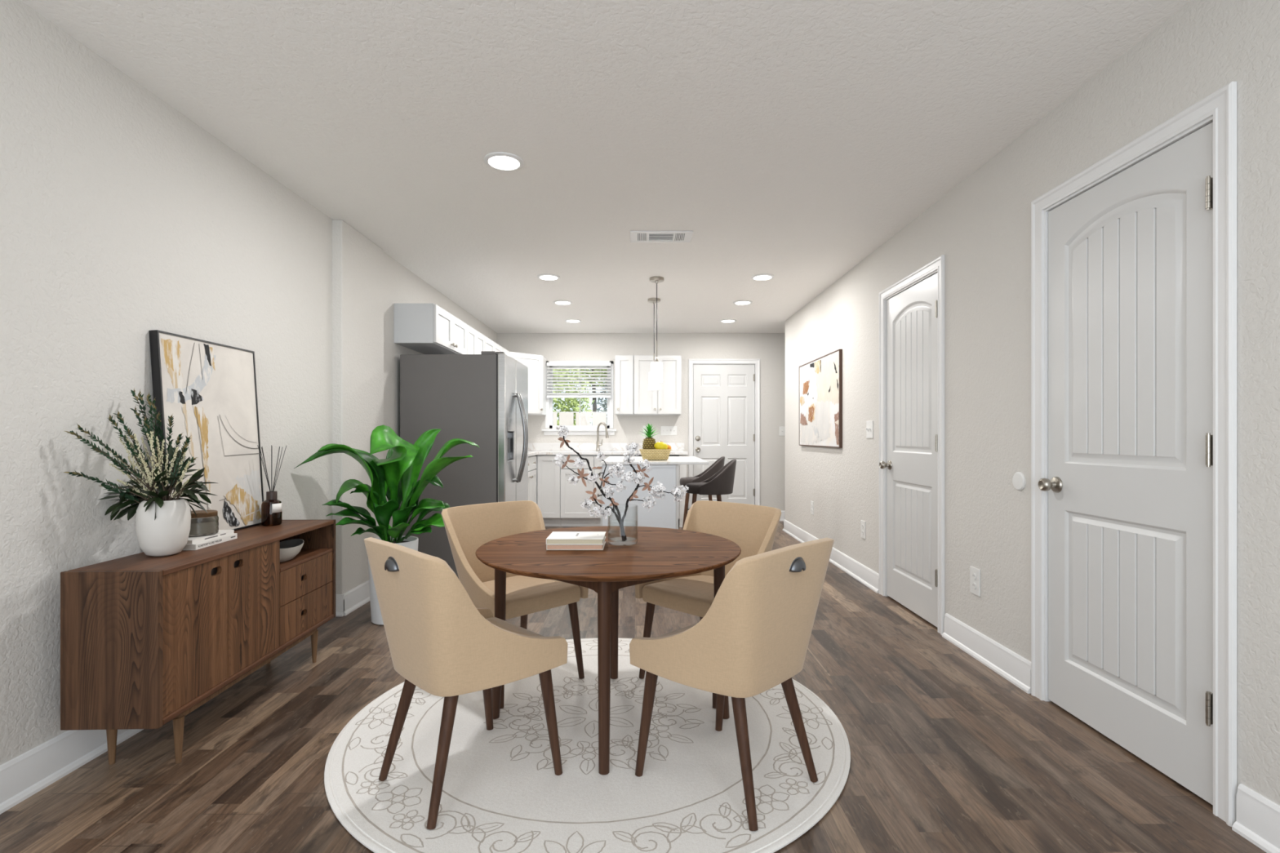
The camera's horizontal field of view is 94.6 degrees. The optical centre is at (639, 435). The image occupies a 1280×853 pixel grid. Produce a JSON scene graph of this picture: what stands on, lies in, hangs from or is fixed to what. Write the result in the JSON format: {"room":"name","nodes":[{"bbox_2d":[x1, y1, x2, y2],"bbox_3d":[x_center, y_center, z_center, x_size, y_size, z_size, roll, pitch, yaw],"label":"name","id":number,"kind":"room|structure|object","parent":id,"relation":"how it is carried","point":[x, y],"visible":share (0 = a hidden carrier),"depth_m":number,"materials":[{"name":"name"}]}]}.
{"room":"dining room","nodes":[
{"label":"dining room","id":0,"kind":"room"},
{"bbox_2d":[0,0,497,765],"bbox_3d":[-1.979,-0.112,3.195,0.242,2.440,9.190,0,0,0],"label":"wall","id":1,"kind":"structure","parent":0,"point":[122,218],"depth_m":2.10,"materials":[{"name":"white paint"}]},
{"bbox_2d":[0,728,143,814],"bbox_3d":[-1.884,1.043,1.170,0.026,0.130,4.940,0,0,0],"label":"baseboard","id":2,"kind":"structure","parent":1,"relation":"attached to","point":[21,777],"depth_m":1.88,"materials":[{"name":"white wood"}]},
{"bbox_2d":[335,594,344,616],"bbox_3d":[-1.859,1.043,3.627,0.075,0.130,0.026,0,0,0],"label":"baseboard","id":3,"kind":"structure","parent":1,"relation":"attached to","point":[340,606],"depth_m":3.63,"materials":[{"name":"white wood"}]},
{"bbox_2d":[332,219,383,594],"bbox_3d":[-1.968,-0.112,3.938,0.264,2.440,0.595,0,0,0],"label":"wall pier","id":4,"kind":"object","parent":1,"relation":"attached to","point":[357,262],"visible":0.57,"depth_m":3.80,"materials":[{"name":"white paint"}]},
{"bbox_2d":[341,580,369,615],"bbox_3d":[-1.823,1.043,3.933,0.026,0.130,0.605,0,0,0],"label":"baseboard","id":5,"kind":"object","parent":4,"relation":"attached to","point":[358,596],"visible":0.6,"depth_m":3.79,"materials":[{"name":"white wood"}]},
{"bbox_2d":[394,303,466,354],"bbox_3d":[-1.685,-0.849,4.857,0.344,0.298,0.801,0,0,0],"label":"upper cabinet","id":6,"kind":"object","parent":1,"relation":"attached to","point":[423,328],"visible":0.99,"depth_m":4.46,"materials":[{"name":"laminate"}]},
{"bbox_2d":[466,324,484,354],"bbox_3d":[-1.685,-0.631,5.564,0.344,0.734,0.608,0,0,0],"label":"upper cabinet","id":7,"kind":"object","parent":1,"relation":"attached to","point":[475,340],"visible":0.08,"depth_m":5.51,"materials":[{"name":"laminate"}]},
{"bbox_2d":[484,336,502,351],"bbox_3d":[-1.685,-0.795,6.250,0.344,0.406,0.760,0,0,0],"label":"upper cabinet","id":8,"kind":"object","parent":1,"relation":"attached to","point":[490,345],"visible":0.12,"depth_m":6.14,"materials":[{"name":"laminate"}]},
{"bbox_2d":[502,347,510,355],"bbox_3d":[-1.685,-0.631,6.820,0.344,0.734,0.376,0,0,0],"label":"upper cabinet","id":9,"kind":"object","parent":1,"relation":"attached to","point":[504,350],"visible":0.06,"depth_m":6.82,"materials":[{"name":"laminate"}]},
{"bbox_2d":[20,0,1191,333],"bbox_3d":[0.500,-1.382,3.195,5.200,0.100,9.190,0,0,0],"label":"ceiling","id":10,"kind":"structure","parent":0,"point":[793,140],"depth_m":2.45,"materials":[{"name":"white paint"}]},
{"bbox_2d":[484,151,524,171],"bbox_3d":[-0.660,-1.326,2.867,0.190,0.012,0.190,0,0,0],"label":"recessed light","id":11,"kind":"object","parent":10,"relation":"in","point":[501,161],"visible":1,"depth_m":2.85,"materials":[{"name":"white plastic"}]},
{"bbox_2d":[488,155,519,169],"bbox_3d":[-0.660,-1.324,2.867,0.148,0.008,0.148,0,0,0],"label":"diffuser","id":12,"kind":"object","parent":11,"relation":"attached to","point":[498,162],"depth_m":2.86,"materials":[{"name":"white plastic"}]},
{"bbox_2d":[537,273,559,280],"bbox_3d":[-0.766,-1.326,4.955,0.190,0.012,0.190,0,0,0],"label":"recessed light","id":13,"kind":"object","parent":10,"relation":"in","point":[547,277],"visible":1,"depth_m":4.93,"materials":[{"name":"white plastic"}]},
{"bbox_2d":[539,275,557,279],"bbox_3d":[-0.766,-1.324,4.955,0.148,0.008,0.148,0,0,0],"label":"diffuser","id":14,"kind":"object","parent":13,"relation":"attached to","point":[543,277],"depth_m":4.95,"materials":[{"name":"white plastic"}]},
{"bbox_2d":[553,300,572,305],"bbox_3d":[-0.770,-1.326,5.900,0.190,0.012,0.190,0,0,0],"label":"recessed light","id":15,"kind":"object","parent":10,"relation":"in","point":[557,302],"visible":1,"depth_m":5.87,"materials":[{"name":"white plastic"}]},
{"bbox_2d":[555,301,570,304],"bbox_3d":[-0.770,-1.324,5.900,0.148,0.008,0.148,0,0,0],"label":"diffuser","id":16,"kind":"object","parent":15,"relation":"attached to","point":[557,302],"depth_m":5.88,"materials":[{"name":"white plastic"}]},
{"bbox_2d":[564,319,581,322],"bbox_3d":[-0.775,-1.326,6.840,0.190,0.012,0.190,0,0,0],"label":"recessed light","id":17,"kind":"object","parent":10,"relation":"in","point":[566,320],"visible":1,"depth_m":6.82,"materials":[{"name":"white plastic"}]},
{"bbox_2d":[566,320,579,322],"bbox_3d":[-0.775,-1.324,6.840,0.148,0.008,0.148,0,0,0],"label":"diffuser","id":18,"kind":"object","parent":17,"relation":"attached to","point":[567,321],"depth_m":6.82,"materials":[{"name":"white plastic"}]},
{"bbox_2d":[648,297,660,390],"bbox_3d":[0.138,-0.891,5.770,0.124,0.882,0.124,0,0,0],"label":"pendant light","id":19,"kind":"object","parent":10,"relation":"hanging from","point":[652,386],"visible":0.55,"depth_m":5.74,"materials":[{"name":"silver metal"}]},
{"bbox_2d":[649,276,664,382],"bbox_3d":[0.142,-0.891,5.000,0.124,0.882,0.124,0,0,0],"label":"pendant light","id":20,"kind":"object","parent":10,"relation":"hanging from","point":[656,366],"visible":1,"depth_m":4.96,"materials":[{"name":"white glass"}]},
{"bbox_2d":[630,231,693,242],"bbox_3d":[0.140,-1.327,3.945,0.410,0.009,0.210,0,0,0],"label":"ceiling vent","id":21,"kind":"object","parent":10,"relation":"in","point":[635,236],"visible":1,"depth_m":3.94,"materials":[{"name":"grey plastic"}]},
{"bbox_2d":[720,319,736,322],"bbox_3d":[1.020,-1.326,6.840,0.190,0.012,0.190,0,0,0],"label":"recessed light","id":22,"kind":"object","parent":10,"relation":"in","point":[722,320],"visible":1,"depth_m":6.82,"materials":[{"name":"white plastic"}]},
{"bbox_2d":[721,320,734,322],"bbox_3d":[1.020,-1.324,6.840,0.148,0.008,0.148,0,0,0],"label":"diffuser","id":23,"kind":"object","parent":22,"relation":"attached to","point":[722,321],"depth_m":6.82,"materials":[{"name":"white plastic"}]},
{"bbox_2d":[733,300,752,305],"bbox_3d":[1.025,-1.326,5.900,0.190,0.012,0.190,0,0,0],"label":"recessed light","id":24,"kind":"object","parent":10,"relation":"in","point":[738,302],"visible":1,"depth_m":5.87,"materials":[{"name":"white plastic"}]},
{"bbox_2d":[735,301,750,304],"bbox_3d":[1.025,-1.324,5.900,0.148,0.008,0.148,0,0,0],"label":"diffuser","id":25,"kind":"object","parent":24,"relation":"attached to","point":[736,302],"depth_m":5.88,"materials":[{"name":"white plastic"}]},
{"bbox_2d":[751,273,773,280],"bbox_3d":[1.028,-1.326,4.955,0.190,0.012,0.190,0,0,0],"label":"recessed light","id":26,"kind":"object","parent":10,"relation":"in","point":[763,277],"visible":1,"depth_m":4.93,"materials":[{"name":"white plastic"}]},
{"bbox_2d":[753,275,771,279],"bbox_3d":[1.028,-1.324,4.955,0.148,0.008,0.148,0,0,0],"label":"diffuser","id":27,"kind":"object","parent":26,"relation":"attached to","point":[755,277],"depth_m":4.95,"materials":[{"name":"white plastic"}]},
{"bbox_2d":[0,520,1266,852],"bbox_3d":[0.500,1.158,3.195,5.200,0.100,9.190,0,0,0],"label":"floor","id":28,"kind":"structure","parent":0,"point":[948,754],"depth_m":1.98,"materials":[{"name":"brown wood"}]},
{"bbox_2d":[60,519,335,764],"bbox_3d":[-1.684,0.768,2.432,0.300,0.680,1.156,0,0,-2],"label":"sideboard","id":29,"kind":"object","parent":28,"relation":"on","point":[146,641],"visible":0.96,"depth_m":1.99,"materials":[{"name":"brown wood"}]},
{"bbox_2d":[135,497,191,556],"bbox_3d":[-1.705,0.329,2.115,0.155,0.198,0.155,0,0,0],"label":"vase","id":30,"kind":"object","parent":29,"relation":"on","point":[168,535],"visible":0.91,"depth_m":2.06,"materials":[{"name":"white ceramic"}]},
{"bbox_2d":[63,387,217,520],"bbox_3d":[-1.719,0.070,2.112,0.405,0.490,0.316,0,0,-20],"label":"plant","id":31,"kind":"object","parent":30,"relation":"in","point":[156,479],"visible":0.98,"depth_m":2.09,"materials":[{"name":"green plant"}]},
{"bbox_2d":[149,329,263,530],"bbox_3d":[-1.858,0.009,2.574,0.084,0.835,0.585,0,0,-1],"label":"painting","id":32,"kind":"object","parent":29,"relation":"on","point":[209,388],"visible":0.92,"depth_m":2.57,"materials":[{"name":"multicoloured paper"}]},
{"bbox_2d":[182,533,237,550],"bbox_3d":[-1.729,0.417,2.325,0.128,0.022,0.252,0,0,-4],"label":"book","id":33,"kind":"object","parent":29,"relation":"on","point":[197,546],"visible":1,"depth_m":2.29,"materials":[{"name":"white paper"}]},
{"bbox_2d":[186,529,234,544],"bbox_3d":[-1.735,0.398,2.318,0.124,0.016,0.246,0,0,-3],"label":"book","id":34,"kind":"object","parent":33,"relation":"on","point":[191,540],"visible":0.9,"depth_m":2.29,"materials":[{"name":"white paper"}]},
{"bbox_2d":[188,510,218,537],"bbox_3d":[-1.728,0.344,2.318,0.122,0.091,0.122,0,0,0],"label":"jar","id":35,"kind":"object","parent":34,"relation":"on","point":[204,524],"visible":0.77,"depth_m":2.28,"materials":[{"name":"grey glass"}]},
{"bbox_2d":[257,444,286,525],"bbox_3d":[-1.757,0.236,2.822,0.119,0.383,0.118,0,0,-31],"label":"reed diffuser","id":36,"kind":"object","parent":29,"relation":"on","point":[271,508],"visible":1,"depth_m":2.80,"materials":[{"name":"orange glass"}]},
{"bbox_2d":[261,499,282,525],"bbox_3d":[-1.762,0.361,2.826,0.085,0.132,0.085,0,0,0],"label":"bottle","id":37,"kind":"object","parent":36,"relation":"attached to","point":[271,509],"depth_m":2.79,"materials":[{"name":"orange glass"}]},
{"bbox_2d":[280,538,304,562],"bbox_3d":[-1.632,0.532,2.690,0.150,0.080,0.253,0,0,0],"label":"bowl","id":38,"kind":"object","parent":29,"relation":"on","point":[290,548],"visible":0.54,"depth_m":2.70,"materials":[{"name":"white ceramic"}]},
{"bbox_2d":[280,548,333,572],"bbox_3d":[-1.691,0.579,2.761,0.282,0.014,0.458,0,0,-2],"label":"shelf","id":39,"kind":"object","parent":29,"relation":"attached to","point":[306,557],"depth_m":2.78,"materials":[{"name":"brown wood"}]},
{"bbox_2d":[294,424,479,625],"bbox_3d":[-1.424,0.523,3.470,0.904,1.171,0.540,0,0,0],"label":"potted plant","id":40,"kind":"object","parent":28,"relation":"on","point":[395,477],"visible":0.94,"depth_m":3.45,"materials":[{"name":"green plant"}]},
{"bbox_2d":[400,351,528,578],"bbox_3d":[-1.371,0.224,4.923,0.888,1.728,0.923,0,0,0],"label":"refrigerator","id":41,"kind":"object","parent":28,"relation":"on","point":[482,399],"visible":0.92,"depth_m":4.46,"materials":[{"name":"grey metal"}]},
{"bbox_2d":[528,455,536,502],"bbox_3d":[-1.536,0.670,6.689,0.642,0.874,0.833,0,0,0],"label":"base cabinet","id":42,"kind":"object","parent":28,"relation":"on","point":[531,460],"visible":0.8,"depth_m":6.84,"materials":[{"name":"laminate"}]},
{"bbox_2d":[536,454,560,526],"bbox_3d":[-1.106,0.670,7.388,0.288,0.874,0.563,0,0,0],"label":"base cabinet","id":43,"kind":"object","parent":28,"relation":"on","point":[548,474],"visible":0.71,"depth_m":7.11,"materials":[{"name":"laminate"}]},
{"bbox_2d":[324,638,850,852],"bbox_3d":[-0.174,1.101,2.307,1.929,0.013,1.839,0,0,0],"label":"rug","id":44,"kind":"object","parent":28,"relation":"on","point":[502,792],"visible":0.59,"depth_m":1.93,"materials":[{"name":"white fabric"}]},
{"bbox_2d":[364,537,568,829],"bbox_3d":[-0.571,0.708,1.899,0.518,0.772,0.491,0,0,45],"label":"dining chair","id":45,"kind":"object","parent":44,"relation":"on","point":[442,645],"visible":1,"depth_m":1.71,"materials":[{"name":"beige fabric"}]},
{"bbox_2d":[441,500,588,708],"bbox_3d":[-0.569,0.708,2.683,0.518,0.772,0.491,0,0,-45],"label":"dining chair","id":46,"kind":"object","parent":44,"relation":"on","point":[468,527],"visible":0.68,"depth_m":2.67,"materials":[{"name":"beige fabric"}]},
{"bbox_2d":[475,525,741,774],"bbox_3d":[-0.117,0.761,2.295,1.006,0.666,1.006,0,0,0],"label":"dining table","id":47,"kind":"object","parent":44,"relation":"on","point":[647,554],"visible":0.86,"depth_m":2.07,"materials":[{"name":"brown wood"}]},
{"bbox_2d":[546,541,605,550],"bbox_3d":[-0.243,0.417,2.288,0.212,0.020,0.165,0,0,0],"label":"book","id":48,"kind":"object","parent":47,"relation":"on","point":[548,547],"visible":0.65,"depth_m":2.21,"materials":[{"name":"white paper"}]},
{"bbox_2d":[546,531,605,544],"bbox_3d":[-0.243,0.396,2.286,0.214,0.021,0.168,0,0,0],"label":"book","id":49,"kind":"object","parent":48,"relation":"on","point":[555,537],"visible":1,"depth_m":2.23,"materials":[{"name":"white paper"}]},
{"bbox_3d":[-0.068,0.353,2.342,0.119,0.150,0.119,0,0,0],"label":"glass vase","id":50,"kind":"object","parent":47,"relation":"on","visible":0},
{"bbox_2d":[551,425,635,541],"bbox_3d":[-0.180,0.187,2.342,0.327,0.460,0.158,0,0,0],"label":"branch","id":51,"kind":"object","parent":50,"relation":"in","point":[578,462],"visible":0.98,"depth_m":2.33,"materials":[{"name":"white plant"}]},
{"bbox_2d":[579,487,626,540],"bbox_3d":[-0.141,0.305,2.290,0.189,0.211,0.073,0,0,-10],"label":"branch","id":52,"kind":"object","parent":50,"relation":"in","point":[603,512],"visible":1,"depth_m":2.29,"materials":[{"name":"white plant"}]},
{"bbox_2d":[621,441,688,541],"bbox_3d":[0.052,0.223,2.336,0.258,0.394,0.138,0,0,34],"label":"branch","id":53,"kind":"object","parent":50,"relation":"in","point":[633,447],"visible":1,"depth_m":2.35,"materials":[{"name":"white plant"}]},
{"bbox_2d":[635,500,781,708],"bbox_3d":[0.313,0.708,2.683,0.518,0.772,0.491,0,0,45],"label":"dining chair","id":54,"kind":"object","parent":44,"relation":"on","point":[753,527],"visible":0.48,"depth_m":2.71,"materials":[{"name":"beige fabric"}]},
{"bbox_2d":[629,537,834,831],"bbox_3d":[0.304,0.708,1.892,0.518,0.772,0.491,0,0,-45],"label":"dining chair","id":55,"kind":"object","parent":44,"relation":"on","point":[753,637],"visible":1,"depth_m":1.70,"materials":[{"name":"beige fabric"}]},
{"bbox_2d":[560,454,635,526],"bbox_3d":[-0.506,0.670,7.373,0.908,0.874,0.591,0,0,0],"label":"base cabinet","id":56,"kind":"object","parent":28,"relation":"on","point":[572,514],"visible":0.26,"depth_m":7.11,"materials":[{"name":"laminate"}]},
{"bbox_2d":[597,456,709,528],"bbox_3d":[0.100,0.655,5.150,0.870,0.904,1.200,0,0,0],"label":"kitchen island","id":57,"kind":"object","parent":28,"relation":"on","point":[664,513],"visible":0.52,"depth_m":4.57,"materials":[{"name":"white wood"}]},
{"bbox_2d":[639,448,671,460],"bbox_3d":[0.127,0.155,4.860,0.268,0.090,0.196,0,0,0],"label":"fruit basket","id":58,"kind":"object","parent":57,"relation":"on","point":[647,454],"visible":0.93,"depth_m":4.79,"materials":[{"name":"wicker"}]},
{"bbox_2d":[640,423,661,448],"bbox_3d":[0.076,0.043,4.889,0.219,0.294,0.224,0,0,-34],"label":"pineapple","id":59,"kind":"object","parent":58,"relation":"in","point":[648,442],"visible":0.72,"depth_m":4.85,"materials":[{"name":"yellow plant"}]},
{"bbox_2d":[653,441,667,448],"bbox_3d":[0.168,0.089,4.812,0.118,0.076,0.065,0,0,0],"label":"mango","id":60,"kind":"object","parent":58,"relation":"in","point":[660,445],"visible":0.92,"depth_m":4.79,"materials":[{"name":"yellow food"}]},
{"bbox_2d":[678,454,686,527],"bbox_3d":[0.518,0.670,7.397,0.084,0.874,0.544,0,0,0],"label":"end panel","id":61,"kind":"object","parent":28,"relation":"on","point":[682,468],"visible":0.43,"depth_m":7.12,"materials":[{"name":"white wood"}]},
{"bbox_2d":[680,456,724,529],"bbox_3d":[0.672,0.666,6.377,0.485,0.884,0.462,0,0,6],"label":"bar stool","id":62,"kind":"object","parent":28,"relation":"on","point":[717,464],"visible":0.51,"depth_m":6.23,"materials":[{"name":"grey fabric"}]},
{"bbox_2d":[684,459,736,505],"bbox_3d":[0.672,0.666,5.617,0.485,0.884,0.462,0,0,6],"label":"bar stool","id":63,"kind":"object","parent":28,"relation":"on","point":[722,482],"visible":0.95,"depth_m":5.45,"materials":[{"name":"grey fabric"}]},
{"bbox_3d":[-1.536,0.670,5.855,0.642,0.874,0.830,0,0,0],"label":"base cabinet","id":64,"kind":"object","parent":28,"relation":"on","visible":0},
{"bbox_2d":[528,443,688,456],"bbox_3d":[-0.641,0.164,6.550,2.432,0.135,2.239,0,0,0],"label":"countertop","id":65,"kind":"structure","parent":64,"relation":"on","point":[534,449],"depth_m":7.65,"materials":[{"name":"white stone"}]},
{"bbox_2d":[595,422,608,451],"bbox_3d":[-0.479,0.012,7.491,0.168,0.367,0.055,0,0,9],"label":"faucet","id":66,"kind":"object","parent":65,"relation":"on","point":[601,423],"visible":0.97,"depth_m":7.49,"materials":[{"name":"silver metal"}]},
{"bbox_2d":[497,333,785,512],"bbox_3d":[0.571,-0.112,7.730,4.858,2.440,0.120,0,0,0],"label":"wall","id":67,"kind":"structure","parent":0,"point":[769,348],"depth_m":7.67,"materials":[{"name":"white paint"}]},
{"bbox_2d":[510,351,546,415],"bbox_3d":[-1.529,-0.631,7.335,0.657,0.734,0.668,0,0,0],"label":"upper cabinet","id":68,"kind":"object","parent":67,"relation":"attached to","point":[536,364],"visible":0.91,"depth_m":7.27,"materials":[{"name":"white laminate"}]},
{"bbox_2d":[541,360,616,435],"bbox_3d":[-0.787,-0.487,7.695,0.965,0.960,0.150,0,0,0],"label":"window","id":69,"kind":"structure","parent":67,"relation":"in","point":[548,417],"depth_m":7.66,"materials":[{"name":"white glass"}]},
{"bbox_2d":[546,362,611,398],"bbox_3d":[-0.787,-0.715,7.625,0.830,0.455,0.050,0,0,0],"label":"window blind","id":70,"kind":"object","parent":69,"relation":"attached to","point":[548,364],"visible":1,"depth_m":7.62,"materials":[{"name":"white plastic"}]},
{"bbox_2d":[528,443,684,450],"bbox_3d":[-0.641,0.146,6.550,2.432,0.100,2.239,0,0,0],"label":"backsplash","id":71,"kind":"structure","parent":67,"relation":"attached to","point":[531,446],"depth_m":7.65,"materials":[{"name":"white stone"}]},
{"bbox_2d":[614,355,633,415],"bbox_3d":[-0.195,-0.631,7.487,0.230,0.734,0.365,0,0,0],"label":"upper cabinet","id":72,"kind":"object","parent":67,"relation":"attached to","point":[624,364],"visible":0.98,"depth_m":7.33,"materials":[{"name":"laminate"}]},
{"bbox_2d":[633,355,681,415],"bbox_3d":[0.218,-0.631,7.487,0.593,0.734,0.365,0,0,0],"label":"upper cabinet","id":73,"kind":"object","parent":67,"relation":"attached to","point":[667,400],"visible":0.98,"depth_m":7.34,"materials":[{"name":"laminate"}]},
{"bbox_2d":[660,426,676,435],"bbox_3d":[0.370,-0.064,7.658,0.201,0.106,0.023,0,0,0],"label":"light switch","id":74,"kind":"object","parent":67,"relation":"attached to","point":[664,430],"visible":1,"depth_m":7.65,"materials":[{"name":"white plastic"}]},
{"bbox_2d":[688,359,759,508],"bbox_3d":[1.093,0.058,7.698,0.927,2.100,0.164,0,0,0],"label":"door","id":75,"kind":"structure","parent":67,"relation":"in","point":[724,394],"depth_m":7.68,"materials":[{"name":"white painted wood"},{"name":"satin nickel metal"}]},
{"bbox_2d":[779,426,785,435],"bbox_3d":[1.845,-0.057,7.658,0.075,0.120,0.023,0,0,0],"label":"light switch","id":76,"kind":"object","parent":67,"relation":"attached to","point":[782,429],"visible":1,"depth_m":7.66,"materials":[{"name":"white plastic"}]},
{"bbox_2d":[779,511,785,520],"bbox_3d":[2.283,1.043,7.657,1.435,0.130,0.026,0,0,0],"label":"baseboard","id":77,"kind":"structure","parent":67,"relation":"attached to","point":[783,513],"depth_m":7.66,"materials":[{"name":"white wood"}]},
{"bbox_2d":[785,0,1279,805],"bbox_3d":[1.750,-0.112,2.743,0.120,2.440,8.285,0,0,0],"label":"wall","id":78,"kind":"structure","parent":0,"point":[981,227],"depth_m":2.63,"materials":[{"name":"white paint"}]},
{"bbox_2d":[810,500,813,515],"bbox_3d":[1.685,0.708,5.787,0.009,0.130,0.085,0,0,0],"label":"outlet","id":79,"kind":"object","parent":78,"relation":"attached to","point":[811,502],"visible":1,"depth_m":5.77,"materials":[{"name":"white plastic"}]},
{"bbox_2d":[799,349,842,448],"bbox_3d":[1.677,-0.309,5.555,0.025,0.825,1.250,0,0,0],"label":"painting","id":80,"kind":"object","parent":78,"relation":"attached to","point":[820,379],"visible":1,"depth_m":5.40,"materials":[{"name":"paint"}]},
{"bbox_2d":[782,519,879,593],"bbox_3d":[1.677,1.043,5.524,0.026,0.130,2.749,0,0,0],"label":"baseboard","id":81,"kind":"structure","parent":78,"relation":"attached to","point":[863,574],"depth_m":4.79,"materials":[{"name":"white wood"}]},
{"bbox_2d":[860,520,865,538],"bbox_3d":[1.685,0.710,4.464,0.009,0.132,0.085,0,0,0],"label":"outlet","id":82,"kind":"object","parent":78,"relation":"attached to","point":[862,522],"visible":1,"depth_m":4.46,"materials":[{"name":"white plastic"}]},
{"bbox_2d":[866,420,873,438],"bbox_3d":[1.678,-0.044,4.337,0.023,0.128,0.118,0,0,0],"label":"light switch","id":83,"kind":"object","parent":78,"relation":"attached to","point":[869,424],"visible":1,"depth_m":4.33,"materials":[{"name":"white plastic"}]},
{"bbox_2d":[879,254,944,635],"bbox_3d":[1.716,0.053,3.705,0.167,2.110,0.864,0,0,0],"label":"door","id":84,"kind":"structure","parent":78,"relation":"in","point":[912,308],"depth_m":3.67,"materials":[{"name":"white painted wood"},{"name":"satin nickel metal"}]},
{"bbox_2d":[969,565,980,596],"bbox_3d":[1.685,0.733,2.974,0.009,0.135,0.085,0,0,0],"label":"outlet","id":85,"kind":"object","parent":78,"relation":"attached to","point":[975,573],"visible":1,"depth_m":2.97,"materials":[{"name":"white plastic"}]},
{"bbox_2d":[972,573,976,579],"bbox_3d":[1.682,0.709,2.974,0.003,0.033,0.033,0,0,0],"label":"socket","id":86,"kind":"object","parent":85,"relation":"attached to","point":[974,575],"depth_m":2.97,"materials":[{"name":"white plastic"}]},
{"bbox_2d":[972,582,976,589],"bbox_3d":[1.682,0.757,2.974,0.003,0.033,0.033,0,0,0],"label":"socket","id":87,"kind":"object","parent":85,"relation":"attached to","point":[974,584],"depth_m":2.97,"materials":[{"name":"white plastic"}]},
{"bbox_2d":[942,613,1031,693],"bbox_3d":[1.677,1.043,2.895,0.026,0.130,0.720,0,0,0],"label":"baseboard","id":88,"kind":"structure","parent":78,"relation":"attached to","point":[1014,668],"depth_m":2.82,"materials":[{"name":"white wood"}]},
{"bbox_2d":[1012,471,1026,490],"bbox_3d":[1.684,0.203,2.627,0.012,0.082,0.082,0,0,0],"label":"bumper cover","id":89,"kind":"object","parent":78,"relation":"attached to","point":[1019,481],"visible":1,"depth_m":2.62,"materials":[{"name":"white plastic"}]},
{"bbox_2d":[1031,81,1236,826],"bbox_3d":[1.716,0.053,2.100,0.167,2.110,0.858,0,0,0],"label":"door","id":90,"kind":"structure","parent":78,"relation":"in","point":[1134,254],"depth_m":2.01,"materials":[{"name":"white painted wood"},{"name":"satin nickel metal"}]},
{"bbox_2d":[1231,783,1279,852],"bbox_3d":[1.677,1.043,0.180,0.026,0.130,2.960,0,0,0],"label":"baseboard","id":91,"kind":"structure","parent":78,"relation":"attached to","point":[1257,817],"depth_m":1.60,"materials":[{"name":"white wood"}]},
{"label":"outside","id":92,"kind":"structure","parent":0,"visible":0},
{"bbox_3d":[-0.500,1.208,10.895,11.000,0.100,6.210,0,0,0],"label":"ground","id":93,"kind":"structure","parent":92,"visible":0},
{"bbox_2d":[552,368,595,425],"bbox_3d":[-1.864,-0.232,11.303,2.024,2.786,1.286,0,0,0],"label":"shrub","id":94,"kind":"object","parent":93,"relation":"on","point":[574,402],"visible":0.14,"depth_m":11.14,"materials":[{"name":"green plant"}]},
{"bbox_2d":[552,413,606,425],"bbox_3d":[-1.250,0.348,10.229,2.300,1.480,0.082,0,0,0],"label":"fence","id":95,"kind":"object","parent":93,"relation":"on","point":[565,419],"visible":0.12,"depth_m":10.20,"materials":[{"name":"white wood"}]},
{"bbox_2d":[553,368,607,425],"bbox_3d":[-0.973,-0.698,12.409,3.216,3.715,1.268,0,0,0],"label":"shrub","id":96,"kind":"object","parent":93,"relation":"on","point":[594,405],"visible":0.02,"depth_m":12.34,"materials":[{"name":"green plant"}]},
{"bbox_2d":[595,375,607,425],"bbox_3d":[-0.068,-0.160,11.601,1.630,2.642,1.055,0,0,0],"label":"shrub","id":97,"kind":"object","parent":93,"relation":"on","point":[605,402],"visible":0.02,"depth_m":11.52,"materials":[{"name":"green plant"}]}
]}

